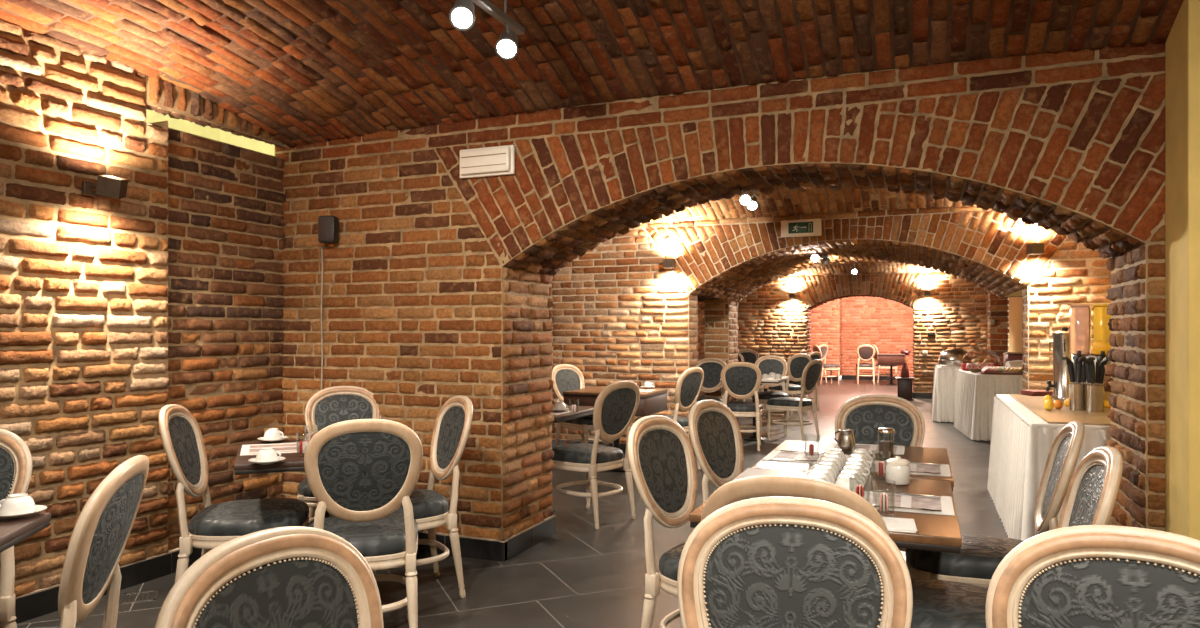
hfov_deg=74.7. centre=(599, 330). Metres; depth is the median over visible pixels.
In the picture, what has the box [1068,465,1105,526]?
cushion
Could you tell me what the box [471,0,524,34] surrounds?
ceiling track
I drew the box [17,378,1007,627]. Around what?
floor
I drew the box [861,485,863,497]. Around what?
packet
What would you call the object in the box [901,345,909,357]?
flower
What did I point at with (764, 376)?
coffee cup
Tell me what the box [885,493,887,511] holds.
packet
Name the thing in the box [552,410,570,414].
placemat
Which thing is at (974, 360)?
bread roll
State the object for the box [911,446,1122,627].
dining chair
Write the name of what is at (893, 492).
table knife
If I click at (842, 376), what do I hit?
baseboard
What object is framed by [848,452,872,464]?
coffee cup
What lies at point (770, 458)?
table knife
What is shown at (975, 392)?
buffet table
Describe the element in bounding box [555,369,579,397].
cushion
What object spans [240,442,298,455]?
placemat
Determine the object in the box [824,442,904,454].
placemat
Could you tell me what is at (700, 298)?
wall
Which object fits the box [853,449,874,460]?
coffee cup
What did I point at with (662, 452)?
cushion
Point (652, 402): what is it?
dining table
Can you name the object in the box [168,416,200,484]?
cushion
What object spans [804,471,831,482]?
coffee cup
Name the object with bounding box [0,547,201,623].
baseboard
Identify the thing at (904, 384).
pedestal
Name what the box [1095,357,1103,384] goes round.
serving spoon
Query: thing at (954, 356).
chafing dish
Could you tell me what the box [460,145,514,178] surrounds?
emergency light
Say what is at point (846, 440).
milk jug
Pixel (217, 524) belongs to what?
dining chair
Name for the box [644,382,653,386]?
coffee cup
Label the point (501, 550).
baseboard
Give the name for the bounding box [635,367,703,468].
dining chair
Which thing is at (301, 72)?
ceiling
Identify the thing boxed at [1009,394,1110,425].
tabletop
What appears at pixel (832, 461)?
coffee cup
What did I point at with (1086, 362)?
serving spoon
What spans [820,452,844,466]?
coffee cup
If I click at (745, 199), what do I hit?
ceiling spotlight
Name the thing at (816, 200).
ceiling
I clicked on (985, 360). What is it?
bread roll
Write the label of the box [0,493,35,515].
coffee cup
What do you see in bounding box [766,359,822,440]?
dining chair
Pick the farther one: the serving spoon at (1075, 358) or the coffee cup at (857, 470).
the serving spoon at (1075, 358)
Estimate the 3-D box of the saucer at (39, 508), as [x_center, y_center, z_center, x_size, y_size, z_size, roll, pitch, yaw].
[-1.752,0.548,2.366,0.145,0.018,0.145,0,0,22]
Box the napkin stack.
[1020,390,1052,395]
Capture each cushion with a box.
[0,446,15,504]
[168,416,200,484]
[195,558,357,627]
[314,394,372,430]
[437,406,464,468]
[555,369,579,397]
[638,428,687,512]
[697,410,735,478]
[699,362,722,387]
[703,524,882,627]
[741,352,755,364]
[758,359,783,374]
[845,404,913,445]
[1019,558,1199,627]
[1042,436,1071,518]
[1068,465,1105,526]
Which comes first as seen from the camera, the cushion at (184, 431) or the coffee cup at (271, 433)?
the cushion at (184, 431)
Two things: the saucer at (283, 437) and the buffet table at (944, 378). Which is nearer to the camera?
the saucer at (283, 437)
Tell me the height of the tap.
0.080 m
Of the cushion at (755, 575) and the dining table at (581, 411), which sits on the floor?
the dining table at (581, 411)
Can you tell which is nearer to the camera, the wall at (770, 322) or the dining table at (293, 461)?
the dining table at (293, 461)
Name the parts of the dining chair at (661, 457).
leg, frame, seat rail, seat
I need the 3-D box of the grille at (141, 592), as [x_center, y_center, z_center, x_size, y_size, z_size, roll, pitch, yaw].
[-2.265,1.308,3.871,0.121,0.003,0.140,0,0,-23]
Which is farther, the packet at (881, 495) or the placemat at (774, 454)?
the placemat at (774, 454)
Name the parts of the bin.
lid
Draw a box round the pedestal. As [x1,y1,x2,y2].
[895,377,914,400]
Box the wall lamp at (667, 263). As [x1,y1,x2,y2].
[663,259,675,268]
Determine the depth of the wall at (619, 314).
8.13 m
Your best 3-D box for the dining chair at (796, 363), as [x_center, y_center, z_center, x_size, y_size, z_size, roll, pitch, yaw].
[2.879,0.823,11.932,0.470,0.975,0.608,0,0,-23]
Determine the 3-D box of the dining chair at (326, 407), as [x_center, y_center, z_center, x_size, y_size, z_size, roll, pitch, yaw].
[-1.484,0.823,4.539,0.470,0.975,0.608,0,0,-17]
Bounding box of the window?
[146,75,274,155]
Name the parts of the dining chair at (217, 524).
leg, frame, leg, seat, seat rail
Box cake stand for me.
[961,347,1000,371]
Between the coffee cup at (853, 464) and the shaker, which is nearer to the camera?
the coffee cup at (853, 464)
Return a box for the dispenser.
[1064,304,1110,407]
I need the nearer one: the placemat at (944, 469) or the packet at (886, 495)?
the packet at (886, 495)
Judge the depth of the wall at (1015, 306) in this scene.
13.59 m
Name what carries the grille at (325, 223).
attached to the speaker
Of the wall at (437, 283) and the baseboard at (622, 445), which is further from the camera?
the baseboard at (622, 445)
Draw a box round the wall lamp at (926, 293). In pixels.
[924,291,929,295]
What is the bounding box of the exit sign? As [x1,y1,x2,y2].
[781,219,821,236]
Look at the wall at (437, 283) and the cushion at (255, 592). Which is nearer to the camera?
the cushion at (255, 592)
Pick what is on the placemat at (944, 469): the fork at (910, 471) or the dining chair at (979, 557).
the fork at (910, 471)
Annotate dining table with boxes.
[0,513,50,552]
[234,439,328,517]
[552,405,593,512]
[563,387,667,471]
[689,468,961,553]
[720,376,787,440]
[752,440,953,491]
[878,354,904,384]
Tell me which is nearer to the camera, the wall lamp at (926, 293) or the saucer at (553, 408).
the saucer at (553, 408)
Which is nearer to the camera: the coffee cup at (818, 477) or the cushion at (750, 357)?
the coffee cup at (818, 477)
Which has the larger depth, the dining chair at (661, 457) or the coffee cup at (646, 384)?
the coffee cup at (646, 384)
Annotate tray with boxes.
[940,364,960,366]
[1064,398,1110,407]
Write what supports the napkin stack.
on the tabletop
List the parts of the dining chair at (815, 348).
leg, seat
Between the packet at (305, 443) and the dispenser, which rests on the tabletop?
the dispenser
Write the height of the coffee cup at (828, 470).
0.053 m
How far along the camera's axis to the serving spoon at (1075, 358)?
5.08 m
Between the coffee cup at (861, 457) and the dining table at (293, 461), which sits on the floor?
the dining table at (293, 461)
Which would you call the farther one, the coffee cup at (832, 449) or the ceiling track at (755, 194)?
the ceiling track at (755, 194)
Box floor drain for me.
[119,589,159,603]
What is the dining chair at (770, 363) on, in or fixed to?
on the floor
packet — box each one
[303,441,307,452]
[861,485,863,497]
[880,493,882,510]
[883,493,884,510]
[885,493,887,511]
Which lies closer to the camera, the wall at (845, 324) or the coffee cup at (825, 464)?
the coffee cup at (825, 464)
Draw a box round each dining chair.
[0,429,32,627]
[35,455,148,627]
[154,526,383,627]
[159,404,308,582]
[297,386,381,524]
[304,419,422,627]
[372,395,472,597]
[552,364,609,446]
[552,381,639,528]
[627,415,696,627]
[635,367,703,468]
[677,496,912,627]
[688,400,743,502]
[697,358,726,402]
[701,475,889,536]
[721,362,761,450]
[738,353,763,409]
[739,349,760,391]
[752,355,787,419]
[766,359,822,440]
[767,354,811,418]
[784,352,820,411]
[812,345,839,384]
[817,344,827,383]
[835,394,924,551]
[856,345,875,383]
[871,344,897,382]
[906,421,1084,586]
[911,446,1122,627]
[985,525,1199,627]
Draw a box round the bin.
[1003,352,1022,370]
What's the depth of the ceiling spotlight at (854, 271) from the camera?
12.95 m
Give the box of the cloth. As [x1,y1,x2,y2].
[1005,360,1022,372]
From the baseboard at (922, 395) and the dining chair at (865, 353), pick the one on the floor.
the dining chair at (865, 353)
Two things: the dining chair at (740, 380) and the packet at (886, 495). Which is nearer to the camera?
the packet at (886, 495)
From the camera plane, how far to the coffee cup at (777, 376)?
9.25 m
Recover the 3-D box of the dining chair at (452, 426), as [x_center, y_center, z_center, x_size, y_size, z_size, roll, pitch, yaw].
[-0.959,0.823,3.921,0.608,0.975,0.470,0,0,-31]
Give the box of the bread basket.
[966,363,993,372]
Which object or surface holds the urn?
on the tabletop
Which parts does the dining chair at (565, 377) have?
leg, frame, seat rail, seat, leg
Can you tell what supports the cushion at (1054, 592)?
on the dining chair at (1081, 576)
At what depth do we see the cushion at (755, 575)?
1.53 m
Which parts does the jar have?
lid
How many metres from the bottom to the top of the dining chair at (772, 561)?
0.975 m
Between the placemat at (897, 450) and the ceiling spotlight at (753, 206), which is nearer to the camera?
the placemat at (897, 450)
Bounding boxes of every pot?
[1069,383,1086,410]
[1086,384,1103,411]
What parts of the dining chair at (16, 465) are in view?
leg, frame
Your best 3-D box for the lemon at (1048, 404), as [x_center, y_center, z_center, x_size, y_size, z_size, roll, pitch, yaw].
[2.868,0.470,5.020,0.056,0.076,0.056,0,0,22]
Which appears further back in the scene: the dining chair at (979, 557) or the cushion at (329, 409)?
the cushion at (329, 409)
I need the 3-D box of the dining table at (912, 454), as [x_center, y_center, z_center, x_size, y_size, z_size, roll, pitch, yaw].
[1.137,0.934,3.489,0.760,0.748,0.880,0,0,22]
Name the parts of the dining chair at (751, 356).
frame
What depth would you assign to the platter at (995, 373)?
9.36 m
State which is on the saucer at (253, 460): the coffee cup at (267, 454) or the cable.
the coffee cup at (267, 454)
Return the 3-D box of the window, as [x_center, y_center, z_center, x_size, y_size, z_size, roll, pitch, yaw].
[-2.682,-1.740,4.817,0.940,1.500,2.100,0,0,22]
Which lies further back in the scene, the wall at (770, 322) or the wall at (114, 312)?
the wall at (770, 322)
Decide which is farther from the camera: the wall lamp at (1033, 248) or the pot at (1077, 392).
the wall lamp at (1033, 248)
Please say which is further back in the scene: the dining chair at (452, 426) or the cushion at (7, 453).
the dining chair at (452, 426)
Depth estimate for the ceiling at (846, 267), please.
15.32 m
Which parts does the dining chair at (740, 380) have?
leg, panel, frame, seat, seat rail, leg, leg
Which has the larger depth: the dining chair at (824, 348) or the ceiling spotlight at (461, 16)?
the dining chair at (824, 348)
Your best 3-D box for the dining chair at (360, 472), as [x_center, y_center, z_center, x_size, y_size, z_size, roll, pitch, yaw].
[-0.984,0.823,3.270,0.470,0.975,0.608,0,0,-18]
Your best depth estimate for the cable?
4.95 m
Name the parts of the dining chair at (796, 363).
seat, seat rail, leg, panel, frame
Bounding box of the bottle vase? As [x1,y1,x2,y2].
[901,363,908,377]
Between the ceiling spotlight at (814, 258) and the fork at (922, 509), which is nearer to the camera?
the fork at (922, 509)
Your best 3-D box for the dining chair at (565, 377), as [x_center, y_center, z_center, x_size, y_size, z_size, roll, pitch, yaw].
[-0.164,0.823,7.774,0.608,0.975,0.470,0,0,44]
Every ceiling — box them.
[0,0,1183,147]
[640,186,975,223]
[790,260,938,274]
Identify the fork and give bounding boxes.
[780,450,822,453]
[872,505,940,511]
[910,471,940,473]
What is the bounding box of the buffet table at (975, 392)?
[953,369,1022,440]
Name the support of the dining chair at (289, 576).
on the floor
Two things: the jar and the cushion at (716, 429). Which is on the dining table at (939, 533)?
the jar
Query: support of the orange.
on the tabletop
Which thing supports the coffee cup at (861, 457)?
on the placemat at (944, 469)
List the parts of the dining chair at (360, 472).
leg, seat, frame, panel, seat rail, leg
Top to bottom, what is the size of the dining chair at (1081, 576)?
0.975 m
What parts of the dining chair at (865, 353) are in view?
leg, seat, seat rail, panel, frame, leg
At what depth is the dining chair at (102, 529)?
1.98 m
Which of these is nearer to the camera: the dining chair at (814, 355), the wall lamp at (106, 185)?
the wall lamp at (106, 185)
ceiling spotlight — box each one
[449,0,474,30]
[495,24,517,59]
[739,193,751,205]
[746,194,757,210]
[810,254,819,262]
[820,255,829,264]
[851,262,857,274]
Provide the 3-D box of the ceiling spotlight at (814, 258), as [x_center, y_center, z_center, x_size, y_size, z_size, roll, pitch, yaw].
[2.334,-0.805,8.512,0.100,0.138,0.132,0,0,22]
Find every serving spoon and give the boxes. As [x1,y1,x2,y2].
[1061,356,1074,383]
[1073,356,1077,383]
[1077,357,1083,383]
[1081,357,1094,383]
[1083,357,1090,384]
[1087,357,1094,384]
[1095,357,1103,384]
[1098,357,1108,385]
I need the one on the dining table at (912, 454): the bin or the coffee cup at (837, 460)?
the coffee cup at (837, 460)
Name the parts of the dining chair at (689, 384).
seat, leg, frame, panel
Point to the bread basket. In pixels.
(972, 367)
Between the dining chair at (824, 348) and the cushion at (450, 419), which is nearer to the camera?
the cushion at (450, 419)
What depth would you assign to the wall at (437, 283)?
4.30 m
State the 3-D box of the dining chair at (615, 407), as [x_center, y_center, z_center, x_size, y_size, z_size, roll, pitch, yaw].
[-0.052,0.823,5.489,0.608,0.975,0.470,0,0,42]
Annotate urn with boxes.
[1046,327,1071,399]
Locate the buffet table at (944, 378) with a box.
[931,363,960,421]
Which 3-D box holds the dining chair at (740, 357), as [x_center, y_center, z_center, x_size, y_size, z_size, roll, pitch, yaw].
[2.386,0.823,13.088,0.470,0.975,0.608,0,0,-33]
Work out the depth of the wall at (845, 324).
21.01 m
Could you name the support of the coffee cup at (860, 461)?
on the dining table at (912, 454)
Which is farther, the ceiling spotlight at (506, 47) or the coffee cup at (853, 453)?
the ceiling spotlight at (506, 47)
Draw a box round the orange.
[1054,400,1062,408]
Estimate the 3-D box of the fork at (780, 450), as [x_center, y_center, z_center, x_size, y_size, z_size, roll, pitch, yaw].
[0.926,0.552,3.596,0.200,0.007,0.020,0,0,22]
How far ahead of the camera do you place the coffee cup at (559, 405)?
5.44 m
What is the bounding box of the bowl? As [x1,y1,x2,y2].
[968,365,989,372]
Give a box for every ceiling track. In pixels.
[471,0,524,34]
[749,192,758,197]
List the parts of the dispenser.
lid, lid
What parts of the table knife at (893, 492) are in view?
handle, blade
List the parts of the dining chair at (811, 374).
leg, leg, seat, seat rail, leg, frame, panel, leg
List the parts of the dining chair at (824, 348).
panel, frame, leg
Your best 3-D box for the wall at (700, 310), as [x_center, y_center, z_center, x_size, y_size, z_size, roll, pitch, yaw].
[1.549,-0.090,13.783,0.034,2.600,6.300,0,0,22]
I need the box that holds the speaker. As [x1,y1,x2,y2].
[318,215,338,243]
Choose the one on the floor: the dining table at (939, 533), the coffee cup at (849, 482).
the dining table at (939, 533)
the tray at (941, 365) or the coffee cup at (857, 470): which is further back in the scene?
the tray at (941, 365)
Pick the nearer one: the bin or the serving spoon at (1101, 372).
the serving spoon at (1101, 372)
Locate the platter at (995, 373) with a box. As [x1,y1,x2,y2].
[977,372,1022,374]
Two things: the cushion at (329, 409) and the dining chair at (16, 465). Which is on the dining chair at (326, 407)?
the cushion at (329, 409)
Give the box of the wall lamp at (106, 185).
[82,175,127,198]
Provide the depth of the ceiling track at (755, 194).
6.82 m
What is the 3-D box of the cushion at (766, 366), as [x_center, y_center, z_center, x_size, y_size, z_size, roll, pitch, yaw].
[2.332,0.546,10.724,0.348,0.327,0.100,0,0,14]
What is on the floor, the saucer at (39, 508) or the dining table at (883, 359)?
the dining table at (883, 359)
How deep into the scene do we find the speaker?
4.80 m
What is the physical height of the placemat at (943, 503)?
0.003 m
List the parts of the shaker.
lid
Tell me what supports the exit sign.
attached to the wall at (619, 314)
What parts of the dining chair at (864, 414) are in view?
frame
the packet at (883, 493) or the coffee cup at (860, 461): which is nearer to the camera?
the packet at (883, 493)
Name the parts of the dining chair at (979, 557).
leg, seat rail, seat, leg, frame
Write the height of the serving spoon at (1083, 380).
0.336 m
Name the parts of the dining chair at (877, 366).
frame, seat, seat rail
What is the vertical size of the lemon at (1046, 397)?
0.076 m
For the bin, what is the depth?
10.00 m
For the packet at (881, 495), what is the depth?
2.38 m
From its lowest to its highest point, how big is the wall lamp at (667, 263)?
0.090 m
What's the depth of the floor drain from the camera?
3.87 m
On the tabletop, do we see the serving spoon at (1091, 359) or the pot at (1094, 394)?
the pot at (1094, 394)
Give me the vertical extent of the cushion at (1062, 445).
0.327 m
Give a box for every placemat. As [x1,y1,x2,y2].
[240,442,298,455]
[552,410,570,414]
[762,451,849,463]
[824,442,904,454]
[864,491,954,515]
[867,461,950,476]
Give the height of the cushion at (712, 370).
0.327 m
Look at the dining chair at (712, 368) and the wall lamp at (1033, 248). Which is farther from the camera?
the dining chair at (712, 368)
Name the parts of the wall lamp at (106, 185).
lamp shade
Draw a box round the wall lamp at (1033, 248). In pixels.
[1026,243,1043,254]
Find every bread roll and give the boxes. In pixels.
[972,359,982,362]
[983,359,993,362]
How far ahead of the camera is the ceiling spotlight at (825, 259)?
8.74 m
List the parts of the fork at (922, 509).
handle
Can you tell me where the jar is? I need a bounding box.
[886,456,909,484]
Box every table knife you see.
[770,458,816,461]
[876,491,940,496]
[909,461,940,464]
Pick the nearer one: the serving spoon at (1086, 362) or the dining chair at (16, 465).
the dining chair at (16, 465)
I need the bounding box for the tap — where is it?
[1046,380,1054,390]
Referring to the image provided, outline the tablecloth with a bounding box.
[987,394,1110,540]
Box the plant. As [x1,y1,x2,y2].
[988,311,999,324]
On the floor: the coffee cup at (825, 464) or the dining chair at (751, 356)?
the dining chair at (751, 356)
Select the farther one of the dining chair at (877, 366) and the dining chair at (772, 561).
the dining chair at (877, 366)
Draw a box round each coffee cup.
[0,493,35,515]
[256,447,280,461]
[264,428,283,439]
[554,402,567,408]
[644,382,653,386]
[762,374,769,378]
[774,374,782,378]
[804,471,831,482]
[806,466,835,483]
[809,475,826,481]
[810,462,837,478]
[813,459,839,474]
[817,455,842,470]
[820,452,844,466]
[822,448,845,462]
[835,475,864,492]
[837,471,865,484]
[841,466,867,481]
[843,462,869,477]
[845,459,869,473]
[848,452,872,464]
[848,455,871,467]
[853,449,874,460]
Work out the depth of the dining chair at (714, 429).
3.76 m
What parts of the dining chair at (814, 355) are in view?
seat, frame, panel, leg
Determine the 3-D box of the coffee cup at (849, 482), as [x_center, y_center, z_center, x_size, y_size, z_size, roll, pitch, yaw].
[0.856,0.529,2.718,0.088,0.053,0.088,0,0,42]
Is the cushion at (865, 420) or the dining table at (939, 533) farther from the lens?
the cushion at (865, 420)
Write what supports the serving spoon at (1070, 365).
in the pot at (1077, 392)
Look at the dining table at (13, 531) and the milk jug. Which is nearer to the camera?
the dining table at (13, 531)
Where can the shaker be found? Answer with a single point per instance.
(885, 446)
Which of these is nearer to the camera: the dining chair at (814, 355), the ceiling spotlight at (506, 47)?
the ceiling spotlight at (506, 47)
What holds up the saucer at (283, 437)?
on the dining table at (293, 461)
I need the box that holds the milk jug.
[834,429,855,450]
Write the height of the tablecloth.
0.778 m
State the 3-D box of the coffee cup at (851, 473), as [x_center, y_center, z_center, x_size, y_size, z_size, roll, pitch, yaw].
[0.889,0.529,2.808,0.088,0.053,0.088,0,0,-21]
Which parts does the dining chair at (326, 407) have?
leg, seat, seat rail, leg, frame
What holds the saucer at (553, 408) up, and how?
on the placemat at (566, 411)
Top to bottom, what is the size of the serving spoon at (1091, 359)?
0.336 m
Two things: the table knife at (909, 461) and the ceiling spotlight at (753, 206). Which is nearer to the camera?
the table knife at (909, 461)
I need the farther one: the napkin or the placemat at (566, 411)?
the placemat at (566, 411)
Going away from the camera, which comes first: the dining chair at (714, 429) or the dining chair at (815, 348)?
the dining chair at (714, 429)
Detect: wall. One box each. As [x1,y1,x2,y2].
[0,19,288,596]
[275,42,1165,538]
[552,206,1110,443]
[697,295,719,300]
[697,302,704,395]
[738,271,986,392]
[811,296,913,376]
[986,289,1022,366]
[1008,297,1022,351]
[1165,0,1199,539]
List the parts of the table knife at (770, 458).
handle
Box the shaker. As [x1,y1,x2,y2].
[878,428,893,457]
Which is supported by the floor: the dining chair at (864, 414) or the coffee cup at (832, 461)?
the dining chair at (864, 414)
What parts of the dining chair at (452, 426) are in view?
seat, seat rail, leg, frame, leg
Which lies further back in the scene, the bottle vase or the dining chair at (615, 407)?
the bottle vase
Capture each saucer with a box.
[0,505,46,517]
[248,457,284,463]
[257,436,287,441]
[553,408,569,410]
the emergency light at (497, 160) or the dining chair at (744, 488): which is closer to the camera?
the dining chair at (744, 488)
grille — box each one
[124,591,155,601]
[319,217,332,240]
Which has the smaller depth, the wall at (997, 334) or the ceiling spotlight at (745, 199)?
the ceiling spotlight at (745, 199)
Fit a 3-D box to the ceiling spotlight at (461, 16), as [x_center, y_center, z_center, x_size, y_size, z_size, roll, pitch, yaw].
[-0.544,-1.259,3.099,0.100,0.150,0.139,0,0,-11]
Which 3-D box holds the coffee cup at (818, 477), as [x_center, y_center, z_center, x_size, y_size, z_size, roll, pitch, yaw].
[0.748,0.529,2.718,0.088,0.053,0.088,0,0,-37]
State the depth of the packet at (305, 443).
3.51 m
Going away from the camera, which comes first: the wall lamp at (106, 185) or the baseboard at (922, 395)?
the wall lamp at (106, 185)
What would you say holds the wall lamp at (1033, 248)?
attached to the wall at (619, 314)
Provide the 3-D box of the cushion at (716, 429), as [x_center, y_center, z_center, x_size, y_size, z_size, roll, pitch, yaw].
[0.563,0.546,3.783,0.100,0.327,0.348,0,0,38]
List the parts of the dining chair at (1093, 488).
seat, frame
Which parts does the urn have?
handle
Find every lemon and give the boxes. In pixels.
[1043,395,1052,401]
[1044,399,1053,409]
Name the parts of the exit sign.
panel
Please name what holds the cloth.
on the buffet table at (975, 392)
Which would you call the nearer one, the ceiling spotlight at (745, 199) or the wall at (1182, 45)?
the wall at (1182, 45)
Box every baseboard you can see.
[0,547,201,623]
[417,515,555,561]
[552,422,739,455]
[698,388,931,398]
[819,375,913,380]
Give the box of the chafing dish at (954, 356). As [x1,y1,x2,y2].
[938,346,971,364]
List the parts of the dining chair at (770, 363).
seat rail, seat, frame, leg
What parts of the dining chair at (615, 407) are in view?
seat, seat rail, leg, leg, frame, panel, leg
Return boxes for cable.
[320,246,322,389]
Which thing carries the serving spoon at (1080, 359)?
in the pot at (1077, 392)
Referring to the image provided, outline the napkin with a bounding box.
[882,517,916,532]
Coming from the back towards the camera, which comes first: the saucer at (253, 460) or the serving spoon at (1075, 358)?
the serving spoon at (1075, 358)

